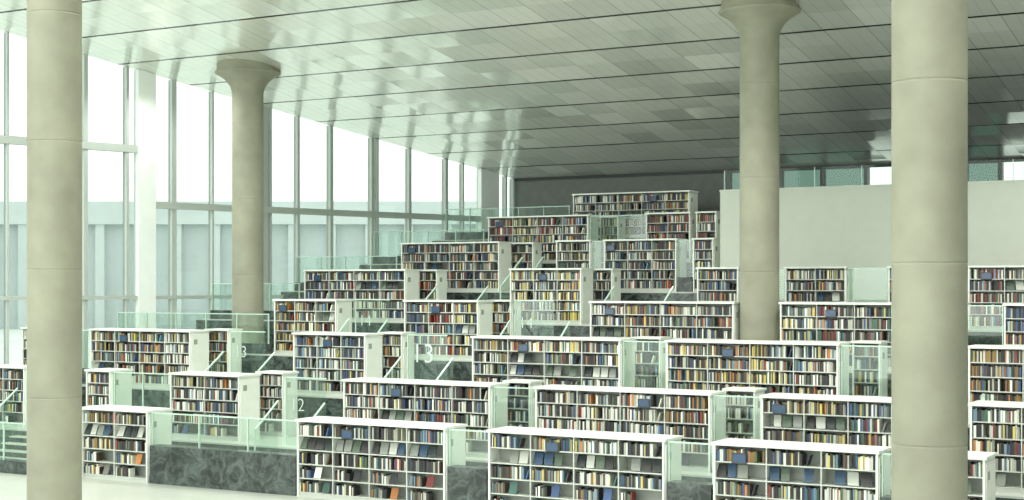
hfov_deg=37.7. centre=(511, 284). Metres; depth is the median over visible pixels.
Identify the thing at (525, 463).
bookshelf
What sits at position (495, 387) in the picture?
glass railing
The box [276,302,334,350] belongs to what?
books
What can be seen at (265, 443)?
floor
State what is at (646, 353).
books
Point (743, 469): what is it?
bookshelf
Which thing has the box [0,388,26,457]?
staircase
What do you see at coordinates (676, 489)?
glass railing
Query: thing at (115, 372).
glass railing
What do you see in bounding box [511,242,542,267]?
bookshelf
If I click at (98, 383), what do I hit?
books
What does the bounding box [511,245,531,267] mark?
books
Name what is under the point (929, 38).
concrete column
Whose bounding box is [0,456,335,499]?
floor
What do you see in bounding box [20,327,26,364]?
bookshelf
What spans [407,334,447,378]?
panel
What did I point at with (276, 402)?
handrail
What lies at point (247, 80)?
concrete column
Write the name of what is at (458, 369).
floor
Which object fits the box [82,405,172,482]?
bookshelf
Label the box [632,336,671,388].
bookshelf
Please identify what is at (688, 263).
floor
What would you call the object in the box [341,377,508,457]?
bookshelf
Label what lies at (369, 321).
panel
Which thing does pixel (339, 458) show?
bookshelf
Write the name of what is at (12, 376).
bookshelf
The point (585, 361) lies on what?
bookshelf
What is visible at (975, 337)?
floor
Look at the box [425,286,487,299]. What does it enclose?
staircase
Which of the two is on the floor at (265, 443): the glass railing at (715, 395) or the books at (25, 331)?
the glass railing at (715, 395)
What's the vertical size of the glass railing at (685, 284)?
1.620 m
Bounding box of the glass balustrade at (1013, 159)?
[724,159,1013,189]
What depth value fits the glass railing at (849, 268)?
40.25 m
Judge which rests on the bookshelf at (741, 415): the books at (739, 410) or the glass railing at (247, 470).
the books at (739, 410)
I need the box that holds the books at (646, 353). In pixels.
[635,340,658,387]
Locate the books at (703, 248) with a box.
[695,240,711,288]
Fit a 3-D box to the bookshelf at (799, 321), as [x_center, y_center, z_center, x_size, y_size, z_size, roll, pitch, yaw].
[8.131,1.255,37.148,2.900,1.650,0.860,0,0,30]
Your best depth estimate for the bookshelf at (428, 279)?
48.65 m
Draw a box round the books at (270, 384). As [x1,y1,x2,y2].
[260,374,281,431]
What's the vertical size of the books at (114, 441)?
1.464 m
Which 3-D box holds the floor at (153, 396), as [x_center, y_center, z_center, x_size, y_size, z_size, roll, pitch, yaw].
[6.952,3.875,34.809,50.391,1.870,3.530,0,0,30]
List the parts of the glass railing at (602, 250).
glass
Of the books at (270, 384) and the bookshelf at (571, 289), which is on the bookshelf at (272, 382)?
the books at (270, 384)
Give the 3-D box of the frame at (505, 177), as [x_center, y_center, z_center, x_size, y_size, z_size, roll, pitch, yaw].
[-0.297,0.182,61.316,1.010,9.256,0.310,0,0,-45]
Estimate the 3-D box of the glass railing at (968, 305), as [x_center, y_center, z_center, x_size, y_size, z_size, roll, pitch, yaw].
[11.079,1.270,35.232,0.924,1.620,0.350,0,0,30]
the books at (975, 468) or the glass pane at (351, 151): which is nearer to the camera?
the books at (975, 468)
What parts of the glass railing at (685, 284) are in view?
glass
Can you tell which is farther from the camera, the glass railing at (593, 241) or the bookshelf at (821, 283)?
the glass railing at (593, 241)
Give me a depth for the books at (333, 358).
40.18 m
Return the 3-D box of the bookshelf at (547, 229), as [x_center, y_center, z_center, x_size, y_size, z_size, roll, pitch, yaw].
[1.076,-1.605,53.024,4.060,1.650,0.860,0,0,30]
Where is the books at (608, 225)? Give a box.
[601,218,616,248]
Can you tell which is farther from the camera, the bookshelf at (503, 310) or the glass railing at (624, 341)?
the bookshelf at (503, 310)
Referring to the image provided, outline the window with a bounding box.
[731,162,1023,189]
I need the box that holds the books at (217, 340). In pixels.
[209,332,226,371]
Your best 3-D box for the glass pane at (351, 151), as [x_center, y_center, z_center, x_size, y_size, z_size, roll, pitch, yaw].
[-6.637,-1.133,54.992,14.900,11.687,0.001,0,0,-45]
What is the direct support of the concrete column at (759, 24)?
on the floor at (458, 369)
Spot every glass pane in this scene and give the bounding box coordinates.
[0,31,134,367]
[156,76,477,329]
[499,175,510,216]
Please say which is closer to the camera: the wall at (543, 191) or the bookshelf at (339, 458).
the bookshelf at (339, 458)
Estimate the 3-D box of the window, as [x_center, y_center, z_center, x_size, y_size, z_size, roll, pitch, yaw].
[13.692,-3.855,54.005,12.370,1.030,0.001,0,0,30]
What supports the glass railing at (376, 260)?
on the floor at (688, 263)
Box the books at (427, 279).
[420,272,435,298]
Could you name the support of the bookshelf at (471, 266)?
on the floor at (451, 295)
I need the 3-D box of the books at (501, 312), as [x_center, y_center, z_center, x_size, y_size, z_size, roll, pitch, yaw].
[-0.207,1.258,43.511,0.700,1.439,0.540,0,0,30]
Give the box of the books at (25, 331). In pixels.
[24,330,26,364]
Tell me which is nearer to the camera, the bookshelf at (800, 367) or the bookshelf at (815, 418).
the bookshelf at (815, 418)
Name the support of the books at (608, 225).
on the bookshelf at (608, 224)
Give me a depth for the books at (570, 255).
48.19 m
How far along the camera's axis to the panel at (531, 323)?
41.01 m
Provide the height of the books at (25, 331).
1.454 m
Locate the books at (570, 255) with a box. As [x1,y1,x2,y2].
[558,243,588,267]
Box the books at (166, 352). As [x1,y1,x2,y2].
[92,331,188,383]
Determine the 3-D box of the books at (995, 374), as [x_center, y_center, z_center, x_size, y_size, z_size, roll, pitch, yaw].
[10.837,2.103,31.577,2.190,1.469,0.740,0,0,30]
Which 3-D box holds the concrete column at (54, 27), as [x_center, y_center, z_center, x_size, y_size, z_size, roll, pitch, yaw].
[-8.628,-2.719,28.283,2.080,14.458,2.080,0,0,30]
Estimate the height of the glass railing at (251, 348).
1.220 m
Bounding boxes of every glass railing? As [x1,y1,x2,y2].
[0,421,26,474]
[82,330,89,383]
[114,371,167,406]
[117,312,273,353]
[149,412,296,495]
[210,283,299,319]
[295,255,396,290]
[373,229,484,263]
[445,205,569,239]
[448,428,487,499]
[494,386,532,427]
[590,214,644,261]
[593,241,603,267]
[623,340,665,388]
[667,440,712,499]
[678,239,692,291]
[714,394,760,440]
[779,268,784,326]
[841,344,890,394]
[848,267,887,301]
[881,452,890,499]
[968,305,1003,344]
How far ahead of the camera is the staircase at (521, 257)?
47.70 m
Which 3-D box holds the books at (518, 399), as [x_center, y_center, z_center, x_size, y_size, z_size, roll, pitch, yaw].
[0.264,3.053,35.301,0.650,1.469,0.538,0,0,30]
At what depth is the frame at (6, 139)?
47.89 m
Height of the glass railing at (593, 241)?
1.620 m
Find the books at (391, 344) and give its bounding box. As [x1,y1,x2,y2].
[382,335,400,377]
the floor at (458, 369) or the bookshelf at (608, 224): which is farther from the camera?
the bookshelf at (608, 224)
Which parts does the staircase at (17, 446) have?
glass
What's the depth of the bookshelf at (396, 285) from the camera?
48.00 m
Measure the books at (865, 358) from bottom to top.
1.466 m
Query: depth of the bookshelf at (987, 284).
38.38 m
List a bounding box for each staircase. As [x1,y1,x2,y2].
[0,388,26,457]
[205,351,274,370]
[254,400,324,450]
[339,318,387,332]
[384,356,452,379]
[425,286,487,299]
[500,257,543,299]
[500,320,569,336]
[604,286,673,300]
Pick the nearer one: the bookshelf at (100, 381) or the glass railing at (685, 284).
the bookshelf at (100, 381)
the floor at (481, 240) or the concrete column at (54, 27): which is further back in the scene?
the floor at (481, 240)
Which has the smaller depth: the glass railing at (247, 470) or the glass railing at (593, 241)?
the glass railing at (247, 470)
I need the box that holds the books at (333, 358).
[295,336,363,391]
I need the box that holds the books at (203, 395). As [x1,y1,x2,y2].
[172,376,237,435]
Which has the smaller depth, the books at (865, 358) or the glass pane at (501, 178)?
the books at (865, 358)
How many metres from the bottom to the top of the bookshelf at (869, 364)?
1.650 m
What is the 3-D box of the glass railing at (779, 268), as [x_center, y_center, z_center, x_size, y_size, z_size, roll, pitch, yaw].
[6.975,0.340,41.542,1.284,1.620,0.350,0,0,30]
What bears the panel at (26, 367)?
on the floor at (265, 443)
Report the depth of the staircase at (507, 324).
39.87 m
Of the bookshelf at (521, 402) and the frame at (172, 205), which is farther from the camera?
the frame at (172, 205)
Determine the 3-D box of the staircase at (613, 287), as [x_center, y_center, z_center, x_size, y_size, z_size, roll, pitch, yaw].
[3.376,1.055,41.993,1.880,2.050,1.430,0,0,30]
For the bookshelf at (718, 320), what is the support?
on the floor at (458, 369)
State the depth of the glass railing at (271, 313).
50.37 m
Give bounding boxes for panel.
[26,367,26,427]
[231,331,265,371]
[286,377,326,444]
[355,299,389,332]
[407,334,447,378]
[515,300,553,335]
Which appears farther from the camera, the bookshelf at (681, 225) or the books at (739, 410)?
the bookshelf at (681, 225)
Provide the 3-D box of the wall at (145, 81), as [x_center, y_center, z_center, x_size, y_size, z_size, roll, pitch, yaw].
[-6.478,-1.134,55.080,16.550,11.887,0.301,0,0,-45]
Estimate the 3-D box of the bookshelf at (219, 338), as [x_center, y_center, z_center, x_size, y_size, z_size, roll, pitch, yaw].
[-8.500,2.115,44.209,0.910,1.650,0.660,0,0,30]
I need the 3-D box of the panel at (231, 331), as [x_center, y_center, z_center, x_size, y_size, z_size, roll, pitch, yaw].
[-7.266,2.105,41.304,1.210,1.670,0.036,0,0,30]
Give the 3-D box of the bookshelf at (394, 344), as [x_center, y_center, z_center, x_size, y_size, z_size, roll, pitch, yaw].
[-3.161,2.115,41.166,0.800,1.650,0.660,0,0,30]
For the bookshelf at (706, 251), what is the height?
1.650 m
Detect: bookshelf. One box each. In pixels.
[0,364,26,426]
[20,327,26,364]
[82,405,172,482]
[84,368,132,405]
[88,328,210,387]
[168,371,260,441]
[204,328,242,372]
[255,370,298,436]
[273,299,352,353]
[291,332,383,395]
[295,416,467,499]
[303,269,419,320]
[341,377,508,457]
[378,331,415,378]
[400,241,511,290]
[403,300,493,358]
[419,269,447,299]
[470,335,635,386]
[486,426,682,499]
[487,214,598,262]
[493,300,522,335]
[502,379,543,427]
[509,268,594,323]
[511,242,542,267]
[533,384,725,472]
[555,240,601,268]
[572,190,698,236]
[588,301,739,339]
[593,268,621,300]
[599,216,626,248]
[603,238,687,291]
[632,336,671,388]
[645,212,695,260]
[664,339,850,394]
[692,238,719,291]
[695,211,719,237]
[696,267,739,301]
[711,438,890,499]
[722,387,766,439]
[759,393,891,446]
[778,302,890,370]
[784,266,855,301]
[851,340,888,396]
[887,266,890,301]
[968,265,1023,329]
[968,345,1023,423]
[968,400,1023,493]
[968,451,997,499]
[1002,303,1023,344]
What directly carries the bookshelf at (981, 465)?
on the floor at (12, 486)
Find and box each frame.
[0,32,137,367]
[156,80,480,328]
[504,176,514,216]
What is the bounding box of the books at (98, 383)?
[88,373,108,404]
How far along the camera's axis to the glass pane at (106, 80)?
48.19 m
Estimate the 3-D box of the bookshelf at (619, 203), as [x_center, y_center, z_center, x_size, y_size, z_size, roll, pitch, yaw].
[4.499,-2.565,55.101,4.730,1.650,0.860,0,0,30]
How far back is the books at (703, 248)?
45.96 m
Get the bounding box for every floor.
[0,426,1023,499]
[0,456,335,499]
[82,384,969,450]
[196,319,1001,345]
[241,353,890,396]
[281,291,696,300]
[359,261,691,276]
[432,237,645,241]
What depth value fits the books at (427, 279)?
48.64 m
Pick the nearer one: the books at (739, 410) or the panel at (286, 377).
the books at (739, 410)
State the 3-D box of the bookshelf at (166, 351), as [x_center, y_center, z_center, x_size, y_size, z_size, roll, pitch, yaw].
[-10.609,2.115,43.800,3.950,1.650,0.860,0,0,30]
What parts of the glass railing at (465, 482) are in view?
glass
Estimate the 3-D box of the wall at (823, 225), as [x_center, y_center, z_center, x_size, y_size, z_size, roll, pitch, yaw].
[22.469,-0.860,42.373,30.920,4.000,11.320,0,0,30]
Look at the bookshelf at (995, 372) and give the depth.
31.59 m
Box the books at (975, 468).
[968,461,982,499]
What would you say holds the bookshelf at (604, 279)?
on the floor at (975, 337)
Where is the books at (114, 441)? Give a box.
[84,411,145,476]
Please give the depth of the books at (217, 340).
44.00 m
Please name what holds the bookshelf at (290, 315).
on the floor at (458, 369)
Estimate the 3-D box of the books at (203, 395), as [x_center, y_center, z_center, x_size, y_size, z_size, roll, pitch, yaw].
[-7.567,3.053,38.152,2.220,1.469,0.740,0,0,30]
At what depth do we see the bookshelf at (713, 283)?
42.10 m
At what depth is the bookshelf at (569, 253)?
48.18 m
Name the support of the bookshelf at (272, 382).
on the floor at (265, 443)
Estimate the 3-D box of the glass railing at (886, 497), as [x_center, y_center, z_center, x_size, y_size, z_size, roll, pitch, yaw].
[6.596,3.700,25.862,0.394,1.620,0.350,0,0,30]
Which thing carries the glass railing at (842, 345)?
on the floor at (153, 396)
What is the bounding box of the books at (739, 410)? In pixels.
[726,392,752,438]
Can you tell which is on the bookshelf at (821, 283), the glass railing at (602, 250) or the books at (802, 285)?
the books at (802, 285)
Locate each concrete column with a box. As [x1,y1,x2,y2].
[27,0,81,499]
[215,59,280,342]
[718,0,800,340]
[891,0,967,499]
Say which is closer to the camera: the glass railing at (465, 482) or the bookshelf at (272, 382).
the glass railing at (465, 482)
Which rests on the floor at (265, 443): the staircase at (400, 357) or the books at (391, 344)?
the staircase at (400, 357)
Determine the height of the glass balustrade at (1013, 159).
0.575 m
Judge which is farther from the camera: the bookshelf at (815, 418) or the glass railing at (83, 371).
the glass railing at (83, 371)
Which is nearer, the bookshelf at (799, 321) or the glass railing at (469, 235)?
the bookshelf at (799, 321)
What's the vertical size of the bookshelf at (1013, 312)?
1.650 m
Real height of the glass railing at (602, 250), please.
1.620 m
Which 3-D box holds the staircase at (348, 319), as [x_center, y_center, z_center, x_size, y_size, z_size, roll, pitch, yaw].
[-4.419,1.950,42.625,1.390,1.980,1.150,0,0,30]
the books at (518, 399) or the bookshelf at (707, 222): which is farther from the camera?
the bookshelf at (707, 222)
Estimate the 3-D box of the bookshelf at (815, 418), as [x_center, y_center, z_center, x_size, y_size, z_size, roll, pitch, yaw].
[6.434,3.065,30.172,2.760,1.650,0.860,0,0,30]
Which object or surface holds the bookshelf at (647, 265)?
on the floor at (451, 295)
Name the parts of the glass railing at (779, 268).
glass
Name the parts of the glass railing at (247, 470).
glass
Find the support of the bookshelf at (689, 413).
on the floor at (265, 443)
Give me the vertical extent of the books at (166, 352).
1.469 m
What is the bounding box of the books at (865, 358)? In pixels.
[854,345,877,395]
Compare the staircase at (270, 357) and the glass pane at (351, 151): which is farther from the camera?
the glass pane at (351, 151)
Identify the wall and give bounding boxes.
[135,69,498,328]
[515,158,1023,215]
[719,180,1023,309]
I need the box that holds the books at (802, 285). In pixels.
[787,270,843,300]
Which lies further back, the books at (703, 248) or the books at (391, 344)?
the books at (703, 248)
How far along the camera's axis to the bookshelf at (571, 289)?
44.69 m
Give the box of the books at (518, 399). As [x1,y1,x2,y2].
[508,384,528,426]
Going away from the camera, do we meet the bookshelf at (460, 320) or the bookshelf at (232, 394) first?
the bookshelf at (232, 394)
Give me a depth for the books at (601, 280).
45.56 m
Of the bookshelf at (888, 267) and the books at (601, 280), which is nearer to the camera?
the bookshelf at (888, 267)
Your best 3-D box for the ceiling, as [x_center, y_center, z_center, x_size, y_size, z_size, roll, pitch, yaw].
[-3.226,-9.498,28.082,61.416,10.256,61.600,0,0,30]
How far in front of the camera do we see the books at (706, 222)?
49.60 m
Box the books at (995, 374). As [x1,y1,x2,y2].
[970,349,1022,401]
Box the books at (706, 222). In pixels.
[698,214,714,237]
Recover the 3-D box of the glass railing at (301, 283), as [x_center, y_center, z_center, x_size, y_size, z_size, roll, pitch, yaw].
[-5.768,-0.400,52.349,4.308,1.220,0.350,0,0,30]
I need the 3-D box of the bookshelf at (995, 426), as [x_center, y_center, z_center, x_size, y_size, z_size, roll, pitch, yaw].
[9.697,3.065,28.313,1.950,1.650,0.860,0,0,30]
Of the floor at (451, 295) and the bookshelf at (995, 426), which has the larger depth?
the floor at (451, 295)
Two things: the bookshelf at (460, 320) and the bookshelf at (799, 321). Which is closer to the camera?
the bookshelf at (799, 321)
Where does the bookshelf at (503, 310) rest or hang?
on the floor at (458, 369)
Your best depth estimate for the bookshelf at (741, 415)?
32.39 m
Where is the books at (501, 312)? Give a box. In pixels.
[493,304,509,335]
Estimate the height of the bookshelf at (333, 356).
1.650 m
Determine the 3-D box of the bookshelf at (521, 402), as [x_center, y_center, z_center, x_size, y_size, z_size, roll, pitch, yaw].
[0.264,3.065,35.301,0.760,1.650,0.660,0,0,30]
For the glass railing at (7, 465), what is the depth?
35.93 m
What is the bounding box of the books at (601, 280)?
[593,272,610,299]
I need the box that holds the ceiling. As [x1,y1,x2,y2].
[0,0,1023,178]

